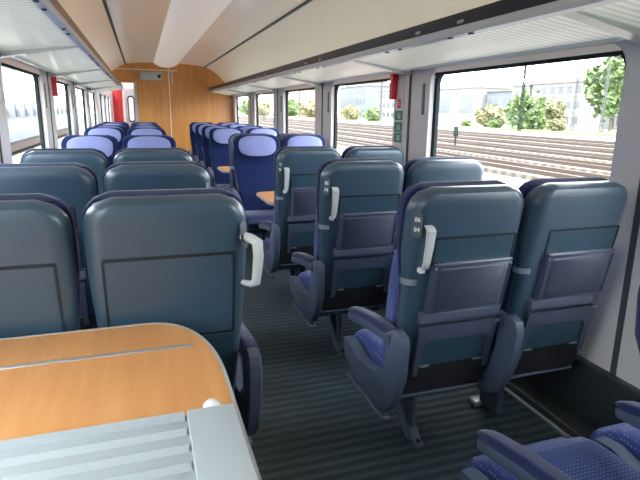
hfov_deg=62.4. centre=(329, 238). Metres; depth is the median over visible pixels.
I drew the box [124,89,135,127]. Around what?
door
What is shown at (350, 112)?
bush
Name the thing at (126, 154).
seat
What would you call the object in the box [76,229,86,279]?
tray
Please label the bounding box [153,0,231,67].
ceiling light
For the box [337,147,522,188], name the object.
path
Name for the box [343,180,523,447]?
seat
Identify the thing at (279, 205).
backrest cushion
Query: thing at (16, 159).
platform
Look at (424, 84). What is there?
air vent
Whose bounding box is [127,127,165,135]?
seat
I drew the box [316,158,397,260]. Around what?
backrest cushion
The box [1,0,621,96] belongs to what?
ceiling
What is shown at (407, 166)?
backrest cushion
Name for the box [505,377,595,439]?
trim
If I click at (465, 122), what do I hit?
bush
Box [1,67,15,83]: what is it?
building
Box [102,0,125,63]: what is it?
trim
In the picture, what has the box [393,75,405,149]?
trim
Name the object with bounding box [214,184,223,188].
seat cushion
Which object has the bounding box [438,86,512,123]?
building
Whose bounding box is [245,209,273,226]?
seat cushion
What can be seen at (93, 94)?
window
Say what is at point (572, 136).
path
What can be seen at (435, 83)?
window
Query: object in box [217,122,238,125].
seat
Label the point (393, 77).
hammer
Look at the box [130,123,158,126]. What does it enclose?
seat
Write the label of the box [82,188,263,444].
seat
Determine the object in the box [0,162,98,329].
seat
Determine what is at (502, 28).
luggage rack
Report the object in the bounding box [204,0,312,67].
trim
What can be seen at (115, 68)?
trim
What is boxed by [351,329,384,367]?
seat cushion
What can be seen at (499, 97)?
building
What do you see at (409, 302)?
backrest cushion
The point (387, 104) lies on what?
building
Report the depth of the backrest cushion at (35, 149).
3.08 m
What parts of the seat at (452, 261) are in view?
rail, armrest, post, plate, grab handle, net rail, panel, panel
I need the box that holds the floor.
[238,233,562,479]
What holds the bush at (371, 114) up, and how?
on the ground
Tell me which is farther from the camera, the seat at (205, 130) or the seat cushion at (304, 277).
the seat at (205, 130)
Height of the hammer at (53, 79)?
0.190 m
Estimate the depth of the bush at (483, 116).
97.76 m
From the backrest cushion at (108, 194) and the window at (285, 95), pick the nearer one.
the backrest cushion at (108, 194)
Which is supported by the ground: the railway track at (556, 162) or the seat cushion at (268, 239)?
the railway track at (556, 162)
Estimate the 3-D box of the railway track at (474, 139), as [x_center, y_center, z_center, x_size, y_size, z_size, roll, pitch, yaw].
[1.998,-17.631,83.612,2.700,0.360,240.000,-4,14,-19]
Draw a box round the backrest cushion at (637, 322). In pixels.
[635,285,639,353]
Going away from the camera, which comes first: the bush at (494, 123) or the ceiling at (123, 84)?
the ceiling at (123, 84)
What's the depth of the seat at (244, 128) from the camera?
8.07 m
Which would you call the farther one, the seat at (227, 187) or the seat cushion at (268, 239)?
the seat at (227, 187)
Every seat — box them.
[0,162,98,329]
[0,193,80,338]
[20,148,108,194]
[61,135,118,165]
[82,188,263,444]
[84,127,124,149]
[92,125,126,136]
[98,123,127,130]
[103,122,128,129]
[103,161,209,192]
[113,148,192,163]
[122,135,175,148]
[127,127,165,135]
[129,125,160,128]
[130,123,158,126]
[131,122,156,124]
[188,122,212,160]
[194,124,221,163]
[200,126,230,186]
[207,128,243,188]
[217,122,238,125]
[222,133,268,191]
[226,124,250,127]
[230,135,279,240]
[236,126,262,132]
[246,128,279,135]
[259,146,340,279]
[276,133,312,147]
[281,135,325,147]
[289,158,403,355]
[341,146,404,166]
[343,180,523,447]
[382,157,482,310]
[460,285,639,479]
[468,177,627,413]
[591,401,639,471]
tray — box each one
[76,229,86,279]
[287,187,316,221]
[332,211,396,257]
[417,256,512,324]
[526,247,614,310]
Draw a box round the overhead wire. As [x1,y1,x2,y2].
[267,56,620,94]
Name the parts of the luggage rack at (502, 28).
wall rail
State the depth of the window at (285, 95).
7.39 m
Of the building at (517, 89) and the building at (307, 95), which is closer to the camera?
the building at (517, 89)
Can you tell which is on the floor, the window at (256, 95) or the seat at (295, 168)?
the seat at (295, 168)
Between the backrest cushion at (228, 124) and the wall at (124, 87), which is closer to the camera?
the backrest cushion at (228, 124)
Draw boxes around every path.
[239,115,615,141]
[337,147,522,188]
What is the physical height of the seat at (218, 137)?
1.194 m
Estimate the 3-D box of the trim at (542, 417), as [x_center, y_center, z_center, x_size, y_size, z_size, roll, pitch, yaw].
[-0.060,0.114,5.596,0.017,0.020,13.450,-4,14,-19]
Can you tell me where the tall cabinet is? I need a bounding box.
[112,90,123,121]
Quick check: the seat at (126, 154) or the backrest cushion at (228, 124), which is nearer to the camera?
the seat at (126, 154)
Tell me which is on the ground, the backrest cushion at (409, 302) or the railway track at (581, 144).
the railway track at (581, 144)
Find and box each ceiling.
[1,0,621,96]
[121,82,133,85]
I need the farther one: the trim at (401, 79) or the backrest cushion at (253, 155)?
the backrest cushion at (253, 155)
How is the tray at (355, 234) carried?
on the seat at (357, 199)
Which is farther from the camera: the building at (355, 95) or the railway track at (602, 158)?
the building at (355, 95)
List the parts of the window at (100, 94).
frame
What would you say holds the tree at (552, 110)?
on the ground
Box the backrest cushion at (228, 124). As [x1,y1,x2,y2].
[226,124,250,125]
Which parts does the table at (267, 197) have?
table leg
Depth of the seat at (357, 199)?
2.82 m
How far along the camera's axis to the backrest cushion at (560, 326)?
2.15 m
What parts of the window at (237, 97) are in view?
frame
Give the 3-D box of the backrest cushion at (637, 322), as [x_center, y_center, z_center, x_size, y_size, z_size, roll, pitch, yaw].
[0.797,0.396,1.080,0.470,0.774,0.114,-4,14,-19]
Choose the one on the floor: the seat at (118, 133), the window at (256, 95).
the seat at (118, 133)
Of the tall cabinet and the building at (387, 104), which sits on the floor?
the tall cabinet
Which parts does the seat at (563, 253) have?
post, armrest, net rail, panel, panel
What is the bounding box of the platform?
[12,129,84,162]
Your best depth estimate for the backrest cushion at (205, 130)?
7.94 m
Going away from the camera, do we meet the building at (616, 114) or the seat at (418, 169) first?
the seat at (418, 169)
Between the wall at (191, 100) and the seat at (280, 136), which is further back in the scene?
the wall at (191, 100)
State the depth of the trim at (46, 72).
4.96 m
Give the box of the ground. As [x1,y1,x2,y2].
[12,113,616,182]
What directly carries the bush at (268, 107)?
on the ground
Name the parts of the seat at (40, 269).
panel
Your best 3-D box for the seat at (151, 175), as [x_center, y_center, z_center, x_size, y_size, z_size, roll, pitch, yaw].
[-0.850,0.181,2.751,0.508,1.194,0.649,-4,14,-19]
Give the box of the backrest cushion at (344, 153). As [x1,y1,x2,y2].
[341,146,398,157]
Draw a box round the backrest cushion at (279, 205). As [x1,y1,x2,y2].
[273,146,335,210]
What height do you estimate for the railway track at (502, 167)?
0.360 m
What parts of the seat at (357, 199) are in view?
armrest, rail, plate, grab handle, post, net rail, panel, panel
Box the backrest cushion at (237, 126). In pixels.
[236,126,262,127]
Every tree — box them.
[504,88,547,129]
[544,97,566,128]
[581,56,624,130]
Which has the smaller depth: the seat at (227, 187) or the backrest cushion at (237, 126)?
the seat at (227, 187)
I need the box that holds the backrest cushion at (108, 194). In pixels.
[82,188,244,223]
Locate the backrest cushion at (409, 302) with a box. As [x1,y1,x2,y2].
[394,180,510,327]
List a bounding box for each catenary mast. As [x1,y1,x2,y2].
[263,95,264,119]
[292,91,299,118]
[359,82,382,124]
[517,65,564,131]
[555,76,578,130]
[585,65,610,132]
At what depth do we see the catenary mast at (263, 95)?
126.20 m
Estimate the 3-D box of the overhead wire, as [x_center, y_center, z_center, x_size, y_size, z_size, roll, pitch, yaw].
[5.820,-27.319,93.494,0.056,0.056,220.000,-4,14,-19]
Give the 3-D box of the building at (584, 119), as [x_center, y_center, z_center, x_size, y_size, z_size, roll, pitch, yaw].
[53.970,-29.088,115.223,12.800,9.600,15.800,-4,14,-19]
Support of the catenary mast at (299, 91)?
on the ground
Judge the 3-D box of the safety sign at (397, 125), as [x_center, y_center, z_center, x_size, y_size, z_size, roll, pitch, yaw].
[0.532,-0.868,4.110,0.007,0.075,0.124,-4,14,-19]
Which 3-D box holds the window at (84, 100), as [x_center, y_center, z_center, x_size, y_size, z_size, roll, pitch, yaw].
[-3.657,-1.799,7.777,0.061,0.881,1.446,-4,14,-19]
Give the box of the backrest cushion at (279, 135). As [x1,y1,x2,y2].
[276,133,312,137]
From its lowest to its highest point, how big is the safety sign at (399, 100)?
0.065 m
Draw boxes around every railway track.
[239,116,613,148]
[239,117,613,154]
[239,118,612,163]
[239,120,611,175]
[239,122,609,179]
[261,117,614,144]
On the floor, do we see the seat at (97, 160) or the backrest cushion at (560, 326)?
the seat at (97, 160)
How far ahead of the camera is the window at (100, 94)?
12.09 m
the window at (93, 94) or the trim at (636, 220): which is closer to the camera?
the trim at (636, 220)
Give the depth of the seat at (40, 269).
1.45 m
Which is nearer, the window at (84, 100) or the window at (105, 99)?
the window at (84, 100)
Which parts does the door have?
pane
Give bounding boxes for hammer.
[51,77,57,95]
[389,74,397,99]
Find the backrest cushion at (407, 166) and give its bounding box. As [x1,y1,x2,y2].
[402,157,472,193]
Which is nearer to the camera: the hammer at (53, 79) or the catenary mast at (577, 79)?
the hammer at (53, 79)
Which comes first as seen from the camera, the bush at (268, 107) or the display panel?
the display panel
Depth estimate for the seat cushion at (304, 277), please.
3.20 m
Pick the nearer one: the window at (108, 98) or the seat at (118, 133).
the seat at (118, 133)
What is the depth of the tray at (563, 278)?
2.10 m
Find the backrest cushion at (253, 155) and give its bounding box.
[233,135,279,210]
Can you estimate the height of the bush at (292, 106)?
8.031 m
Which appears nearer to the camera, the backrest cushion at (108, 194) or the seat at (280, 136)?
the backrest cushion at (108, 194)
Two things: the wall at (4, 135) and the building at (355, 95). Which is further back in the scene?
the building at (355, 95)
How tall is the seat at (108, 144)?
1.194 m
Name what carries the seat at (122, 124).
on the floor
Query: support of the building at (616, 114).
on the ground
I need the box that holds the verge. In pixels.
[268,115,616,136]
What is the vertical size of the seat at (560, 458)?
1.194 m
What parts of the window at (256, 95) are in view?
frame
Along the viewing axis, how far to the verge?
89.11 m
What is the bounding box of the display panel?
[140,71,162,80]
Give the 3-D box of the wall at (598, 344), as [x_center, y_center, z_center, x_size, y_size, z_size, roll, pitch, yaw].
[0.130,-0.860,5.424,0.060,2.000,13.450,-4,14,-19]
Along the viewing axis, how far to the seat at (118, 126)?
7.38 m
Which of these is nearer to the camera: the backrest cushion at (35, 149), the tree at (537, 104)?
the backrest cushion at (35, 149)
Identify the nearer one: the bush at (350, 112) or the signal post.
the signal post
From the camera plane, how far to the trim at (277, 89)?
7.72 m
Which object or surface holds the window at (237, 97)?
in the wall at (598, 344)
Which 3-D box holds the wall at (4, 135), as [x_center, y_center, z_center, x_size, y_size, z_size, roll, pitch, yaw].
[-3.487,-1.387,7.351,0.060,2.000,19.600,-4,14,-19]
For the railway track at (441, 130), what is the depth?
59.19 m
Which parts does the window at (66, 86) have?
frame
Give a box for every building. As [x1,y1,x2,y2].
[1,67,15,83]
[265,89,314,115]
[340,81,389,117]
[377,90,393,119]
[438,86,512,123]
[485,89,512,124]
[509,84,532,124]
[530,80,614,128]
[613,81,622,128]
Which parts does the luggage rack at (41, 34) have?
wall rail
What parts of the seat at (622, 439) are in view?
armrest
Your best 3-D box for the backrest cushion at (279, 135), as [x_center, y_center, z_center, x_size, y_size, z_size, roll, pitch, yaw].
[-0.390,-0.773,5.847,0.470,0.774,0.210,-4,14,-19]
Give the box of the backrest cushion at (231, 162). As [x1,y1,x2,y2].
[228,133,268,170]
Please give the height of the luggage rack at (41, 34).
0.182 m
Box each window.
[1,57,48,162]
[53,77,74,147]
[75,85,88,132]
[89,90,97,124]
[99,93,104,122]
[104,95,107,121]
[107,96,110,121]
[235,94,248,123]
[254,90,273,125]
[283,84,314,132]
[330,73,394,149]
[426,42,626,180]
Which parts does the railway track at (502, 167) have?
rail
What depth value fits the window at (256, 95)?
9.26 m
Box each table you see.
[0,322,261,479]
[217,166,229,172]
[256,191,304,275]
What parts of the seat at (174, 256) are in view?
panel, panel, armrest, plate, grab handle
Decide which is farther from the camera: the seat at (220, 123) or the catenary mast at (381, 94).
the catenary mast at (381, 94)
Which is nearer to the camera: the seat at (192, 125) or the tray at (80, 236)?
the tray at (80, 236)
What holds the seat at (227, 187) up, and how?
on the floor
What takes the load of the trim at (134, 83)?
attached to the wall at (191, 100)
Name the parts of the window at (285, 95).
frame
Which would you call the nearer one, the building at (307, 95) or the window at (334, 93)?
the window at (334, 93)
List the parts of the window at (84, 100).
frame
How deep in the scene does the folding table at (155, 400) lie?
1.12 m
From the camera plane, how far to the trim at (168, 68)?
11.03 m
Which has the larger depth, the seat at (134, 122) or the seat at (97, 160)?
the seat at (134, 122)
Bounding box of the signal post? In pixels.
[453,127,458,144]
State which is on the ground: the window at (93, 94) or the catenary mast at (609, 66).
the catenary mast at (609, 66)
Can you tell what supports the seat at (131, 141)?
on the floor
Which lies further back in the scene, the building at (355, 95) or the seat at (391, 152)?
the building at (355, 95)
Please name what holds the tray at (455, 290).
on the seat at (452, 261)
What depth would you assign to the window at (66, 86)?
6.51 m
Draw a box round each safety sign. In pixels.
[394,122,401,131]
[394,132,401,142]
[395,111,402,119]
[397,99,400,107]
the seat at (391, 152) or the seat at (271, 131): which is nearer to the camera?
the seat at (391, 152)
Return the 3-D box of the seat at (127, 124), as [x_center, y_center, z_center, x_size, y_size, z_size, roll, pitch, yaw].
[-3.635,-1.389,9.067,0.508,1.194,0.636,-4,14,-19]
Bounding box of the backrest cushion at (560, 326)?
[491,177,609,349]
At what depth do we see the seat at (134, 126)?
7.50 m
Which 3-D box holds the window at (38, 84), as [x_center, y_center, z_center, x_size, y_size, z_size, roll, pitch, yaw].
[-2.313,-0.873,4.027,0.061,0.881,1.506,-4,14,-19]
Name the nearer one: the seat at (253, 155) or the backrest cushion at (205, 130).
the seat at (253, 155)
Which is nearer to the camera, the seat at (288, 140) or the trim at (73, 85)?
the seat at (288, 140)
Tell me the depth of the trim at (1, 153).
3.14 m
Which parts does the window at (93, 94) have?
frame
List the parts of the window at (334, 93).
frame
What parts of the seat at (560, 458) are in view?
armrest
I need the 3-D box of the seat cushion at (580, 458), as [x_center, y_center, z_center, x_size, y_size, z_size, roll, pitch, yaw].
[0.694,0.719,1.444,0.410,0.122,0.525,-4,14,-19]
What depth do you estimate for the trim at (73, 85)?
6.86 m
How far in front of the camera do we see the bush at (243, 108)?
232.68 m
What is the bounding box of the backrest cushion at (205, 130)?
[201,126,230,168]
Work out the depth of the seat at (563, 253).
2.08 m
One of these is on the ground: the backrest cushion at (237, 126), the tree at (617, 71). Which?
the tree at (617, 71)
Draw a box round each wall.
[0,57,113,162]
[111,86,133,121]
[112,63,232,159]
[233,40,639,388]
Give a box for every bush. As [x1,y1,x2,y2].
[238,100,258,115]
[258,101,271,116]
[288,99,300,115]
[297,100,314,116]
[339,105,360,119]
[362,107,380,120]
[460,119,470,125]
[473,104,506,126]
[487,119,501,127]
[546,118,566,130]
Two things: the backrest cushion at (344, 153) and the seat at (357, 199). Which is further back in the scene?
the backrest cushion at (344, 153)
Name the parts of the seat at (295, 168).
armrest, rail, plate, grab handle, net rail, panel, panel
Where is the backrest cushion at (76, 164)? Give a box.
[0,162,98,195]
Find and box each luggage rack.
[0,0,123,91]
[209,0,639,95]
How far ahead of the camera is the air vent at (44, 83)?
4.75 m
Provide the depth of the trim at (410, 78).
3.95 m
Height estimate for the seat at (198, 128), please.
1.194 m
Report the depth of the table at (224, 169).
6.35 m
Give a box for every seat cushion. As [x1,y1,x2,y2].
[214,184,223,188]
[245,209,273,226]
[266,237,269,247]
[298,271,310,290]
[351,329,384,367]
[466,437,639,479]
[591,422,639,460]
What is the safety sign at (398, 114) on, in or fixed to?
attached to the wall at (598, 344)
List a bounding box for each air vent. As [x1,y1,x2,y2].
[44,83,47,107]
[421,83,425,114]
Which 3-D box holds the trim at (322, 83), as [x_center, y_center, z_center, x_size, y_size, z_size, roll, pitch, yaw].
[-0.085,-1.037,5.930,0.016,1.500,0.028,-4,14,-19]
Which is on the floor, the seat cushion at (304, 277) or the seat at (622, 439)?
the seat at (622, 439)
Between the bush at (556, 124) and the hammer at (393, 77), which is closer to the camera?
the hammer at (393, 77)
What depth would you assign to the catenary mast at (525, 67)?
75.52 m
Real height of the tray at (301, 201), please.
0.250 m
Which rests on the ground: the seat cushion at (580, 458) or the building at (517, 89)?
the building at (517, 89)
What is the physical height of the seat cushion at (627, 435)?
0.122 m
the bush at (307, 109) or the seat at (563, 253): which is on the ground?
the bush at (307, 109)
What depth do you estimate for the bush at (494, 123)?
91.10 m
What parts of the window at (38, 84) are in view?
frame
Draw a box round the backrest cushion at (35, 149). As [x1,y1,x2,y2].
[20,148,108,166]
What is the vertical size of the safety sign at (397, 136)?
0.075 m
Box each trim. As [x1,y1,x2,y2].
[0,138,3,162]
[46,72,54,147]
[73,85,77,134]
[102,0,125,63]
[115,68,174,70]
[133,82,138,121]
[168,68,171,136]
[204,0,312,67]
[277,89,277,129]
[321,83,322,135]
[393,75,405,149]
[405,71,411,162]
[504,386,572,437]
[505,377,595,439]
[610,179,639,375]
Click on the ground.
(80, 115)
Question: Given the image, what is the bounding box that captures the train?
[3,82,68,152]
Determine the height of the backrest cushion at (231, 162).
0.774 m
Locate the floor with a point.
(316, 424)
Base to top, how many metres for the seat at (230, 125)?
1.194 m
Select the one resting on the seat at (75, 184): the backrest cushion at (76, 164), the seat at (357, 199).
the backrest cushion at (76, 164)
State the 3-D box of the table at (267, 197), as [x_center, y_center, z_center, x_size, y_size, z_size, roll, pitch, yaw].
[-0.092,-0.011,4.572,0.995,0.740,0.602,-4,14,-19]

